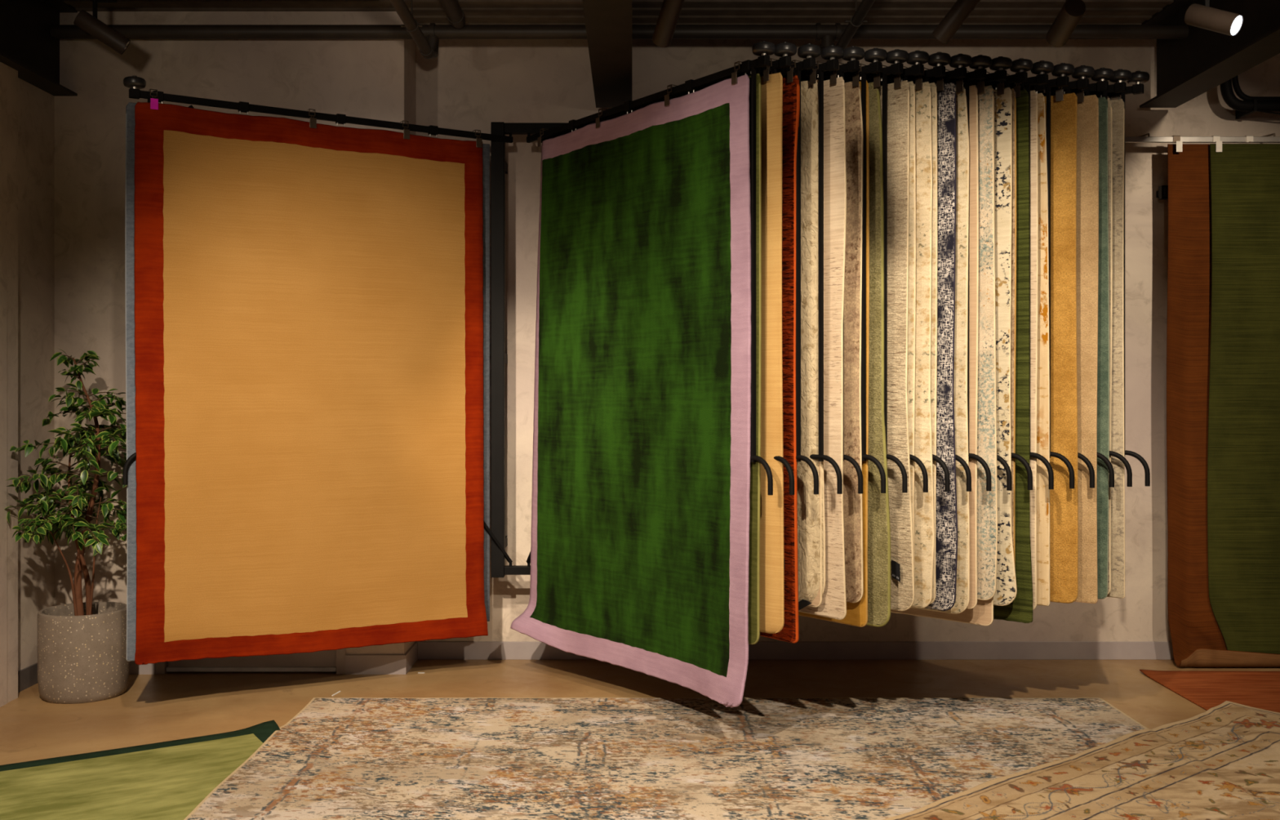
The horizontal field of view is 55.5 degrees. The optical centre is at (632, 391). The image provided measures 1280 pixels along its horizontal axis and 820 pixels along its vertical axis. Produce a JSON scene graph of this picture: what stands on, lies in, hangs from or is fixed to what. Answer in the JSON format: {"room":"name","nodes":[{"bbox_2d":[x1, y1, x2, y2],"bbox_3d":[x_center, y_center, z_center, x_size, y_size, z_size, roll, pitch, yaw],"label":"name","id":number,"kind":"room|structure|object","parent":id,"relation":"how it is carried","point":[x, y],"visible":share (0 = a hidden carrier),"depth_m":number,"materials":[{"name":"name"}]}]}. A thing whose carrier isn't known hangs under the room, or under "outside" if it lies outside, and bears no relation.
{"room":"store","nodes":[
{"label":"store","id":0,"kind":"room"},
{"bbox_2d":[17,77,54,670],"bbox_3d":[-3.685,-0.302,2.150,0.430,3.985,10.300,0,0,0],"label":"wall","id":1,"kind":"structure","parent":0,"point":[36,106],"depth_m":7.04,"materials":[{"name":"grey paint"}]},
{"bbox_2d":[0,62,17,706],"bbox_3d":[-3.432,-0.045,1.865,0.077,3.470,9.730,0,0,0],"label":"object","id":2,"kind":"structure","parent":1,"relation":"attached to","point":[8,75],"depth_m":6.62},
{"bbox_2d":[17,662,37,692],"bbox_3d":[-3.463,1.633,7.008,0.014,0.115,0.556,0,0,0],"label":"baseboard","id":3,"kind":"structure","parent":1,"relation":"attached to","point":[27,676],"depth_m":6.95,"materials":[{"name":"grey"}]},
{"bbox_2d":[54,11,416,653],"bbox_3d":[-2.635,-0.302,7.600,2.530,3.985,0.600,0,0,0],"label":"wall","id":4,"kind":"structure","parent":0,"point":[375,79],"depth_m":7.30,"materials":[{"name":"beige paint"}]},
{"bbox_2d":[155,648,346,673],"bbox_3d":[-2.290,0.660,7.341,1.140,2.060,0.098,0,0,0],"label":"door","id":5,"kind":"structure","parent":4,"relation":"in","point":[326,660],"depth_m":7.33,"materials":[{"name":"paint"}]},
{"bbox_2d":[63,0,1173,25],"bbox_3d":[1.150,-2.349,2.500,10.100,0.132,11.000,0,0,0],"label":"ceiling","id":6,"kind":"structure","parent":0,"point":[477,12],"depth_m":7.27,"materials":[{"name":"paint"}]},
{"bbox_2d":[0,0,77,96],"bbox_3d":[-3.443,-2.034,2.199,0.226,0.518,10.198,0,0,0],"label":"ceiling beam","id":7,"kind":"structure","parent":6,"relation":"attached to","point":[28,46],"depth_m":6.97,"materials":[{"name":"paint"}]},
{"bbox_2d":[11,0,378,0],"bbox_3d":[-2.380,-2.210,6.603,2.000,0.160,0.035,0,0,0],"label":"track","id":8,"kind":"object","parent":6,"relation":"hanging from","point":[11,0],"visible":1,"depth_m":6.62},
{"bbox_2d":[73,0,130,54],"bbox_3d":[-2.872,-1.985,6.590,0.284,0.290,0.105,0,0,-22],"label":"spot lamp","id":9,"kind":"object","parent":8,"relation":"hanging from","point":[91,24],"visible":1,"depth_m":6.57,"materials":[{"name":"brown metal"}]},
{"bbox_2d":[389,0,439,59],"bbox_3d":[-1.198,-2.121,2.368,0.115,0.346,9.737,0,0,0],"label":"ceiling pipe","id":10,"kind":"object","parent":6,"relation":"hanging from","point":[428,48],"visible":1,"depth_m":6.64,"materials":[{"name":"black metal"}]},
{"bbox_2d":[439,0,466,28],"bbox_3d":[-1.020,-2.170,2.310,0.100,0.100,9.620,0,0,0],"label":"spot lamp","id":11,"kind":"object","parent":6,"relation":"attached to","point":[455,14],"visible":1,"depth_m":6.87,"materials":[{"name":"brown metal"}]},
{"bbox_2d":[582,0,631,107],"bbox_3d":[-0.114,-2.034,2.350,0.226,0.518,10.500,0,0,0],"label":"ceiling beam","id":12,"kind":"structure","parent":6,"relation":"attached to","point":[608,23],"depth_m":6.27,"materials":[{"name":"paint"}]},
{"bbox_2d":[49,22,1188,49],"bbox_3d":[-0.075,-2.095,7.200,6.710,0.171,0.102,0,0,0],"label":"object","id":13,"kind":"structure","parent":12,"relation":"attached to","point":[827,33],"depth_m":7.16,"materials":[{"name":"black metal"}]},
{"bbox_3d":[1.350,-2.078,5.617,3.900,0.035,0.035,0,0,0],"label":"track","id":14,"kind":"object","parent":12,"relation":"attached to","visible":0},
{"bbox_2d":[652,0,684,47],"bbox_3d":[0.202,-1.862,5.811,0.157,0.397,0.267,0,0,-18],"label":"spot lamp","id":15,"kind":"object","parent":14,"relation":"attached to","point":[670,11],"visible":1,"depth_m":5.78,"materials":[{"name":"brown metal"}]},
{"bbox_2d":[932,0,981,44],"bbox_3d":[1.537,-1.856,5.729,0.259,0.407,0.131,0,0,32],"label":"spot lamp","id":16,"kind":"object","parent":14,"relation":"attached to","point":[961,10],"visible":1,"depth_m":5.71,"materials":[{"name":"brown metal"}]},
{"bbox_2d":[1045,0,1085,47],"bbox_3d":[1.955,-1.812,5.405,0.160,0.497,0.272,0,0,0],"label":"spot lamp","id":17,"kind":"object","parent":14,"relation":"attached to","point":[1072,11],"visible":1,"depth_m":5.34,"materials":[{"name":"brown metal"}]},
{"bbox_2d":[835,0,875,48],"bbox_3d":[1.215,-2.135,2.350,0.120,0.318,9.700,0,0,0],"label":"ceiling pipe","id":18,"kind":"object","parent":6,"relation":"hanging from","point":[856,20],"visible":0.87,"depth_m":6.58,"materials":[{"name":"black metal"}]},
{"bbox_2d":[1139,0,1279,107],"bbox_3d":[3.283,-2.034,2.350,0.226,0.518,10.500,0,0,0],"label":"ceiling beam","id":19,"kind":"structure","parent":6,"relation":"attached to","point":[1187,68],"depth_m":6.92,"materials":[{"name":"paint"}]},
{"bbox_2d":[0,658,1279,764],"bbox_3d":[1.150,1.740,2.500,10.100,0.100,11.000,0,0,0],"label":"floor","id":20,"kind":"structure","parent":0,"point":[171,705],"depth_m":6.95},
{"bbox_2d":[37,601,129,703],"bbox_3d":[-3.065,1.450,6.800,0.472,0.480,0.472,0,0,0],"label":"plant pot","id":21,"kind":"object","parent":20,"relation":"on","point":[82,659],"visible":0.94,"depth_m":6.61,"materials":[{"name":"stone"}]},
{"bbox_2d":[4,348,126,615],"bbox_3d":[-2.948,0.528,6.799,0.902,1.547,0.971,0,0,0],"label":"fig tree","id":22,"kind":"object","parent":21,"relation":"on","point":[87,444],"visible":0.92,"depth_m":6.73,"materials":[{"name":"green plant"}]},
{"bbox_2d":[0,719,280,819],"bbox_3d":[-2.506,1.667,4.486,2.916,0.046,2.025,0,0,-32],"label":"rug","id":23,"kind":"object","parent":20,"relation":"on","point":[167,780],"visible":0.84,"depth_m":5.27,"materials":[{"name":"green fabric"}]},
{"bbox_2d":[183,697,1147,819],"bbox_3d":[0.409,1.676,5.117,4.339,0.024,3.159,0,0,0],"label":"rug","id":24,"kind":"object","parent":20,"relation":"on","point":[336,757],"visible":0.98,"depth_m":5.62,"materials":[{"name":"beige fabric"}]},
{"bbox_2d":[881,700,1279,819],"bbox_3d":[2.503,1.674,4.355,3.854,0.027,2.571,0,0,-39],"label":"rug","id":25,"kind":"object","parent":20,"relation":"on","point":[1222,762],"visible":1,"depth_m":5.19,"materials":[{"name":"beige fabric"}]},
{"bbox_2d":[1139,668,1279,712],"bbox_3d":[4.355,1.679,6.230,2.620,0.019,2.214,0,0,0],"label":"rug","id":26,"kind":"object","parent":20,"relation":"on","point":[1207,689],"visible":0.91,"depth_m":6.96,"materials":[{"name":"fabric"}]},
{"bbox_2d":[416,39,1279,640],"bbox_3d":[2.415,-0.302,7.800,7.570,3.985,0.200,0,0,0],"label":"wall","id":27,"kind":"structure","parent":0,"point":[471,85],"depth_m":7.70,"materials":[{"name":"white paint"}]},
{"bbox_2d":[490,122,565,577],"bbox_3d":[0.119,-0.258,7.555,1.962,2.775,0.290,0,0,0],"label":"display rack","id":28,"kind":"object","parent":27,"relation":"attached to","point":[499,166],"visible":0.44,"depth_m":7.41,"materials":[{"name":"metal"}]},
{"bbox_2d":[122,75,512,565],"bbox_3d":[-1.679,-0.284,6.855,2.232,2.699,0.110,0,0,-32],"label":"swing arm","id":29,"kind":"object","parent":28,"relation":"on","point":[135,83],"visible":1,"depth_m":6.74,"materials":[{"name":"metal"}]},
{"bbox_2d":[124,102,489,661],"bbox_3d":[-1.745,-0.055,6.842,2.076,2.903,0.020,0,0,-32],"label":"rug","id":30,"kind":"object","parent":29,"relation":"hanging from","point":[130,108],"visible":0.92,"depth_m":6.30,"materials":[{"name":"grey fabric"}]},
{"bbox_2d":[133,102,488,664],"bbox_3d":[-1.730,-0.027,6.788,1.971,2.958,0.092,0,0,-30],"label":"rug","id":31,"kind":"object","parent":29,"relation":"hanging from","point":[308,302],"visible":1,"depth_m":6.74,"materials":[{"name":"fabric"}]},
{"bbox_2d":[526,40,775,566],"bbox_3d":[0.003,-0.284,6.538,0.110,2.699,2.232,0,0,-35],"label":"rack arm","id":32,"kind":"object","parent":28,"relation":"attached to","point":[763,49],"visible":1,"depth_m":5.73,"materials":[{"name":"metal"}]},
{"bbox_2d":[510,74,751,707],"bbox_3d":[-0.059,-0.005,6.501,0.233,3.007,1.993,0,0,-35],"label":"rug","id":33,"kind":"object","parent":32,"relation":"hanging from","point":[641,495],"visible":1,"depth_m":6.38,"materials":[{"name":"green fabric"}]},
{"bbox_2d":[748,73,761,644],"bbox_3d":[0.033,-0.154,6.530,0.027,2.705,1.989,0,0,-35],"label":"rug","id":34,"kind":"object","parent":32,"relation":"hanging from","point":[755,467],"visible":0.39,"depth_m":5.73,"materials":[{"name":"green fabric"}]},
{"bbox_2d":[541,42,796,494],"bbox_3d":[0.094,-0.284,6.546,0.110,2.699,2.232,0,0,-36],"label":"swing arm","id":35,"kind":"object","parent":28,"relation":"attached to","point":[785,51],"visible":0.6,"depth_m":5.72,"materials":[{"name":"metal"}]},
{"bbox_2d":[760,72,784,633],"bbox_3d":[0.101,-0.181,6.506,0.041,2.652,2.014,0,0,-37],"label":"rug","id":36,"kind":"object","parent":35,"relation":"hanging from","point":[771,506],"visible":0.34,"depth_m":5.74,"materials":[{"name":"fabric"}]},
{"bbox_2d":[760,44,821,493],"bbox_3d":[0.193,-0.284,6.560,0.110,2.699,2.232,0,0,-37],"label":"swing arm","id":37,"kind":"object","parent":28,"relation":"attached to","point":[809,52],"visible":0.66,"depth_m":5.76,"materials":[{"name":"metal"}]},
{"bbox_2d":[760,75,799,642],"bbox_3d":[0.165,-0.156,6.557,0.047,2.705,2.035,0,0,-37],"label":"rug","id":38,"kind":"object","parent":37,"relation":"hanging from","point":[791,91],"visible":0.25,"depth_m":5.79,"materials":[{"name":"red fabric"}]},
{"bbox_2d":[782,45,844,493],"bbox_3d":[0.290,-0.284,6.573,0.110,2.699,2.232,0,0,-38],"label":"swing arm","id":39,"kind":"object","parent":28,"relation":"attached to","point":[832,54],"visible":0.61,"depth_m":5.79,"materials":[{"name":"metal"}]},
{"bbox_2d":[796,80,825,609],"bbox_3d":[0.262,-0.222,6.581,0.060,2.567,2.021,0,0,-40],"label":"rug","id":40,"kind":"object","parent":39,"relation":"hanging from","point":[808,502],"visible":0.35,"depth_m":5.84,"materials":[{"name":"beige fabric"}]},
{"bbox_2d":[807,79,822,607],"bbox_3d":[0.306,-0.235,6.585,0.017,2.541,1.956,0,0,-38],"label":"rug","id":41,"kind":"object","parent":39,"relation":"hanging from","point":[817,601],"visible":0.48,"depth_m":5.83,"materials":[{"name":"fabric"}]},
{"bbox_2d":[800,46,864,493],"bbox_3d":[0.381,-0.284,6.582,0.110,2.699,2.232,0,0,-39],"label":"swing arm","id":42,"kind":"object","parent":28,"relation":"attached to","point":[852,55],"visible":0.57,"depth_m":5.75,"materials":[{"name":"metal"}]},
{"bbox_2d":[798,76,846,619],"bbox_3d":[0.382,-0.211,6.550,0.025,2.589,2.025,0,0,-39],"label":"rug","id":43,"kind":"object","parent":42,"relation":"hanging from","point":[833,603],"visible":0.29,"depth_m":5.81,"materials":[{"name":"beige fabric"}]},
{"bbox_2d":[823,48,887,493],"bbox_3d":[0.477,-0.284,6.595,0.110,2.699,2.232,0,0,-40],"label":"swing arm","id":44,"kind":"object","parent":28,"relation":"attached to","point":[875,56],"visible":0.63,"depth_m":5.83,"materials":[{"name":"metal"}]},
{"bbox_2d":[798,80,869,626],"bbox_3d":[0.509,-0.185,6.587,0.018,2.641,1.956,0,0,-40],"label":"rug","id":45,"kind":"object","parent":44,"relation":"hanging from","point":[856,615],"visible":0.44,"depth_m":5.84,"materials":[{"name":"beige fabric"}]},
{"bbox_2d":[843,81,863,602],"bbox_3d":[0.457,-0.243,6.593,0.022,2.526,2.007,0,0,-40],"label":"rug","id":46,"kind":"object","parent":44,"relation":"hanging from","point":[852,500],"visible":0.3,"depth_m":5.86,"materials":[{"name":"beige fabric"}]},
{"bbox_2d":[844,48,908,492],"bbox_3d":[0.571,-0.284,6.607,0.110,2.699,2.232,0,0,-41],"label":"swing arm","id":47,"kind":"object","parent":28,"relation":"on","point":[896,57],"visible":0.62,"depth_m":5.85,"materials":[{"name":"metal"}]},
{"bbox_2d":[866,81,890,626],"bbox_3d":[0.559,-0.186,6.592,0.030,2.645,2.054,0,0,-41],"label":"rug","id":48,"kind":"object","parent":47,"relation":"hanging from","point":[878,510],"visible":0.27,"depth_m":5.87,"materials":[{"name":"fabric"}]},
{"bbox_2d":[866,50,928,492],"bbox_3d":[0.662,-0.284,6.617,0.110,2.699,2.232,0,0,-42],"label":"swing arm","id":49,"kind":"object","parent":28,"relation":"on","point":[917,59],"visible":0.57,"depth_m":5.81,"materials":[{"name":"metal"}]},
{"bbox_2d":[878,80,914,610],"bbox_3d":[0.667,-0.223,6.574,0.044,2.566,2.038,0,0,-42],"label":"rug","id":50,"kind":"object","parent":49,"relation":"hanging from","point":[902,571],"visible":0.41,"depth_m":5.88,"materials":[{"name":"fabric"}]},
{"bbox_2d":[907,80,915,569],"bbox_3d":[0.714,-0.235,6.590,0.017,2.541,1.956,0,0,-42],"label":"rug","id":51,"kind":"object","parent":49,"relation":"hanging from","point":[912,220],"visible":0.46,"depth_m":5.87,"materials":[{"name":"beige fabric"}]},
{"bbox_2d":[880,52,951,491],"bbox_3d":[0.758,-0.284,6.631,0.110,2.699,2.232,0,0,-43],"label":"swing arm","id":52,"kind":"object","parent":28,"relation":"on","point":[939,60],"visible":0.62,"depth_m":5.84,"materials":[{"name":"metal"}]},
{"bbox_2d":[911,81,934,608],"bbox_3d":[0.770,-0.229,6.594,0.024,2.554,2.020,0,0,-43],"label":"rug","id":53,"kind":"object","parent":52,"relation":"hanging from","point":[924,529],"visible":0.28,"depth_m":5.89,"materials":[{"name":"beige fabric"}]},
{"bbox_2d":[928,82,937,603],"bbox_3d":[0.813,-0.237,6.602,0.018,2.536,1.956,0,0,-43],"label":"rug","id":54,"kind":"object","parent":52,"relation":"hanging from","point":[933,87],"visible":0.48,"depth_m":5.89,"materials":[{"name":"beige fabric"}]},
{"bbox_2d":[913,53,972,491],"bbox_3d":[0.854,-0.284,6.646,0.110,2.699,2.232,0,0,-44],"label":"swing arm","id":55,"kind":"object","parent":28,"relation":"attached to","point":[960,61],"visible":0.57,"depth_m":5.87,"materials":[{"name":"metal"}]},
{"bbox_2d":[924,82,957,610],"bbox_3d":[0.874,-0.218,6.603,0.022,2.574,2.019,0,0,-44],"label":"rug","id":56,"kind":"object","parent":55,"relation":"hanging from","point":[946,531],"visible":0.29,"depth_m":5.91,"materials":[{"name":"grey fabric"}]},
{"bbox_2d":[949,54,991,490],"bbox_3d":[0.945,-0.284,6.657,0.110,2.699,2.232,0,0,-45],"label":"swing arm","id":57,"kind":"object","parent":28,"relation":"attached to","point":[980,63],"visible":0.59,"depth_m":5.92,"materials":[{"name":"metal"}]},
{"bbox_2d":[911,86,969,613],"bbox_3d":[0.934,-0.207,6.641,0.025,2.598,2.008,0,0,-45],"label":"rug","id":58,"kind":"object","parent":57,"relation":"hanging from","point":[962,153],"visible":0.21,"depth_m":5.95,"materials":[{"name":"beige fabric"}]},
{"bbox_2d":[966,84,978,608],"bbox_3d":[1.001,-0.220,6.630,0.018,2.571,1.956,0,0,-45],"label":"rug","id":59,"kind":"object","parent":57,"relation":"hanging from","point":[973,95],"visible":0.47,"depth_m":5.95,"materials":[{"name":"beige fabric"}]},
{"bbox_2d":[954,56,1012,490],"bbox_3d":[1.038,-0.284,6.670,2.232,2.699,0.110,0,0,44],"label":"swing arm","id":60,"kind":"object","parent":28,"relation":"attached to","point":[1000,64],"visible":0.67,"depth_m":5.91,"materials":[{"name":"metal"}]},
{"bbox_2d":[890,90,995,625],"bbox_3d":[1.081,-0.175,6.656,1.956,2.661,0.018,0,0,44],"label":"rug","id":61,"kind":"object","parent":60,"relation":"hanging from","point":[982,614],"visible":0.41,"depth_m":6.05,"materials":[{"name":"beige fabric"}]},
{"bbox_2d":[976,85,997,599],"bbox_3d":[1.052,-0.240,6.631,2.028,2.530,0.021,0,0,44],"label":"rug","id":62,"kind":"object","parent":60,"relation":"hanging from","point":[987,500],"visible":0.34,"depth_m":5.96,"materials":[{"name":"beige fabric"}]},
{"bbox_2d":[971,57,1032,489],"bbox_3d":[1.135,-0.284,6.687,2.232,2.699,0.110,0,0,43],"label":"swing arm","id":63,"kind":"object","parent":28,"relation":"on","point":[1020,66],"visible":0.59,"depth_m":5.95,"materials":[{"name":"metal"}]},
{"bbox_2d":[993,87,1017,605],"bbox_3d":[1.145,-0.223,6.658,2.034,2.566,0.022,0,0,43],"label":"rug","id":64,"kind":"object","parent":63,"relation":"hanging from","point":[1006,592],"visible":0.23,"depth_m":6.00,"materials":[{"name":"beige fabric"}]},
{"bbox_2d":[1010,88,1016,568],"bbox_3d":[1.182,-0.230,6.671,1.956,2.551,0.017,0,0,43],"label":"rug","id":65,"kind":"object","parent":63,"relation":"hanging from","point":[1013,325],"visible":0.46,"depth_m":6.01,"materials":[{"name":"beige fabric"}]},
{"bbox_2d":[991,60,1053,488],"bbox_3d":[1.233,-0.284,6.707,2.232,2.699,0.110,0,0,42],"label":"rack arm","id":66,"kind":"object","parent":28,"relation":"on","point":[1042,68],"visible":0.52,"depth_m":6.02,"materials":[{"name":"metal"}]},
{"bbox_2d":[993,89,1032,622],"bbox_3d":[1.227,-0.179,6.691,2.031,2.658,0.027,0,0,42],"label":"rug","id":67,"kind":"object","parent":66,"relation":"hanging from","point":[1020,609],"visible":0.19,"depth_m":6.04,"materials":[{"name":"fabric"}]},
{"bbox_2d":[1030,90,1038,609],"bbox_3d":[1.285,-0.205,6.689,1.956,2.601,0.017,0,0,42],"label":"rug","id":68,"kind":"object","parent":66,"relation":"hanging from","point":[1033,96],"visible":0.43,"depth_m":6.05,"materials":[{"name":"beige fabric"}]},
{"bbox_2d":[1020,62,1074,488],"bbox_3d":[1.332,-0.284,6.730,2.232,2.699,0.110,0,0,40],"label":"rack arm","id":69,"kind":"object","parent":28,"relation":"attached to","point":[1062,70],"visible":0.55,"depth_m":6.08,"materials":[{"name":"metal"}]},
{"bbox_2d":[1036,93,1049,605],"bbox_3d":[1.315,-0.217,6.725,2.018,2.578,0.022,0,0,40],"label":"rug","id":70,"kind":"object","parent":69,"relation":"hanging from","point":[1043,348],"visible":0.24,"depth_m":6.09,"materials":[{"name":"beige fabric"}]},
{"bbox_2d":[1037,65,1094,487],"bbox_3d":[1.431,-0.284,6.752,2.232,2.699,0.110,0,0,39],"label":"rack arm","id":71,"kind":"object","parent":28,"relation":"attached to","point":[1082,73],"visible":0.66,"depth_m":6.08,"materials":[{"name":"metal"}]},
{"bbox_2d":[1044,93,1078,603],"bbox_3d":[1.444,-0.220,6.717,2.014,2.574,0.030,0,0,38],"label":"rug","id":72,"kind":"object","parent":71,"relation":"hanging from","point":[1064,500],"visible":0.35,"depth_m":6.13,"materials":[{"name":"fabric"}]},
{"bbox_2d":[1042,67,1114,487],"bbox_3d":[1.529,-0.284,6.776,2.232,2.699,0.110,0,0,37],"label":"rack arm","id":73,"kind":"object","parent":28,"relation":"attached to","point":[1101,75],"visible":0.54,"depth_m":6.12,"materials":[{"name":"metal"}]},
{"bbox_2d":[1074,94,1098,603],"bbox_3d":[1.550,-0.219,6.740,2.014,2.576,0.027,0,0,37],"label":"rug","id":74,"kind":"object","parent":73,"relation":"hanging from","point":[1087,124],"visible":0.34,"depth_m":6.16,"materials":[{"name":"beige fabric"}]},
{"bbox_2d":[1084,69,1132,486],"bbox_3d":[1.620,-0.284,6.790,2.232,2.699,0.110,0,0,36],"label":"rack arm","id":75,"kind":"object","parent":28,"relation":"attached to","point":[1121,76],"visible":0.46,"depth_m":6.14,"materials":[{"name":"metal"}]},
{"bbox_2d":[1097,97,1109,599],"bbox_3d":[1.611,-0.225,6.771,2.014,2.564,0.028,0,0,36],"label":"rug","id":76,"kind":"object","parent":75,"relation":"hanging from","point":[1103,360],"visible":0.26,"depth_m":6.19,"materials":[{"name":"fabric"}]},
{"bbox_2d":[1107,97,1112,594],"bbox_3d":[1.662,-0.230,6.782,1.956,2.551,0.018,0,0,36],"label":"rug","id":77,"kind":"object","parent":75,"relation":"hanging from","point":[1109,103],"visible":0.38,"depth_m":6.20,"materials":[{"name":"beige fabric"}]},
{"bbox_2d":[1097,71,1150,485],"bbox_3d":[1.712,-0.284,6.807,2.232,2.699,0.110,0,0,35],"label":"rack arm","id":78,"kind":"object","parent":28,"relation":"on","point":[1138,78],"visible":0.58,"depth_m":6.20,"materials":[{"name":"metal"}]},
{"bbox_2d":[1106,98,1124,598],"bbox_3d":[1.698,-0.224,6.797,2.012,2.563,0.022,0,0,35],"label":"rug","id":79,"kind":"object","parent":78,"relation":"hanging from","point":[1117,492],"visible":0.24,"depth_m":6.23,"materials":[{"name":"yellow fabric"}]},
{"bbox_2d":[128,640,1173,674],"bbox_3d":[1.265,1.633,7.493,9.470,0.115,0.414,0,0,0],"label":"baseboard","id":80,"kind":"structure","parent":27,"relation":"attached to","point":[426,649],"depth_m":7.69,"materials":[{"name":"paint"}]},
{"bbox_2d":[1155,185,1168,199],"bbox_3d":[3.337,-1.250,7.648,0.056,0.084,0.104,0,0,0],"label":"wall box","id":81,"kind":"object","parent":27,"relation":"attached to","point":[1162,193],"visible":0.76,"depth_m":7.60,"materials":[{"name":"plastic"}]},
{"bbox_2d":[1124,133,1279,151],"bbox_3d":[4.300,-1.540,7.576,3.200,0.141,0.249,0,0,0],"label":"wall rail","id":82,"kind":"object","parent":27,"relation":"attached to","point":[1179,140],"visible":0.91,"depth_m":7.49,"materials":[{"name":"metal"}]},
{"bbox_2d":[1166,144,1279,666],"bbox_3d":[4.454,0.077,7.459,2.314,3.211,0.107,0,0,0],"label":"rug","id":83,"kind":"object","parent":82,"relation":"hanging from","point":[1197,639],"visible":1,"depth_m":7.50,"materials":[{"name":"brown fabric"}]},
{"bbox_2d":[1207,143,1279,653],"bbox_3d":[4.652,0.050,7.460,2.232,3.148,0.055,0,0,0],"label":"rug","id":84,"kind":"object","parent":82,"relation":"hanging from","point":[1243,448],"visible":1,"depth_m":7.46,"materials":[{"name":"green fabric"}]},
{"bbox_2d":[1220,75,1279,119],"bbox_3d":[4.771,-1.910,7.577,2.298,0.410,0.227,0,0,0],"label":"cable conduit","id":85,"kind":"object","parent":27,"relation":"attached to","point":[1249,104],"visible":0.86,"depth_m":7.48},
{"bbox_2d":[1184,0,1243,36],"bbox_3d":[2.554,-1.797,5.321,0.141,0.526,0.238,0,0,-41],"label":"spot lamp","id":86,"kind":"object","parent":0,"point":[1206,17],"visible":1,"depth_m":5.27,"materials":[{"name":"black metal"}]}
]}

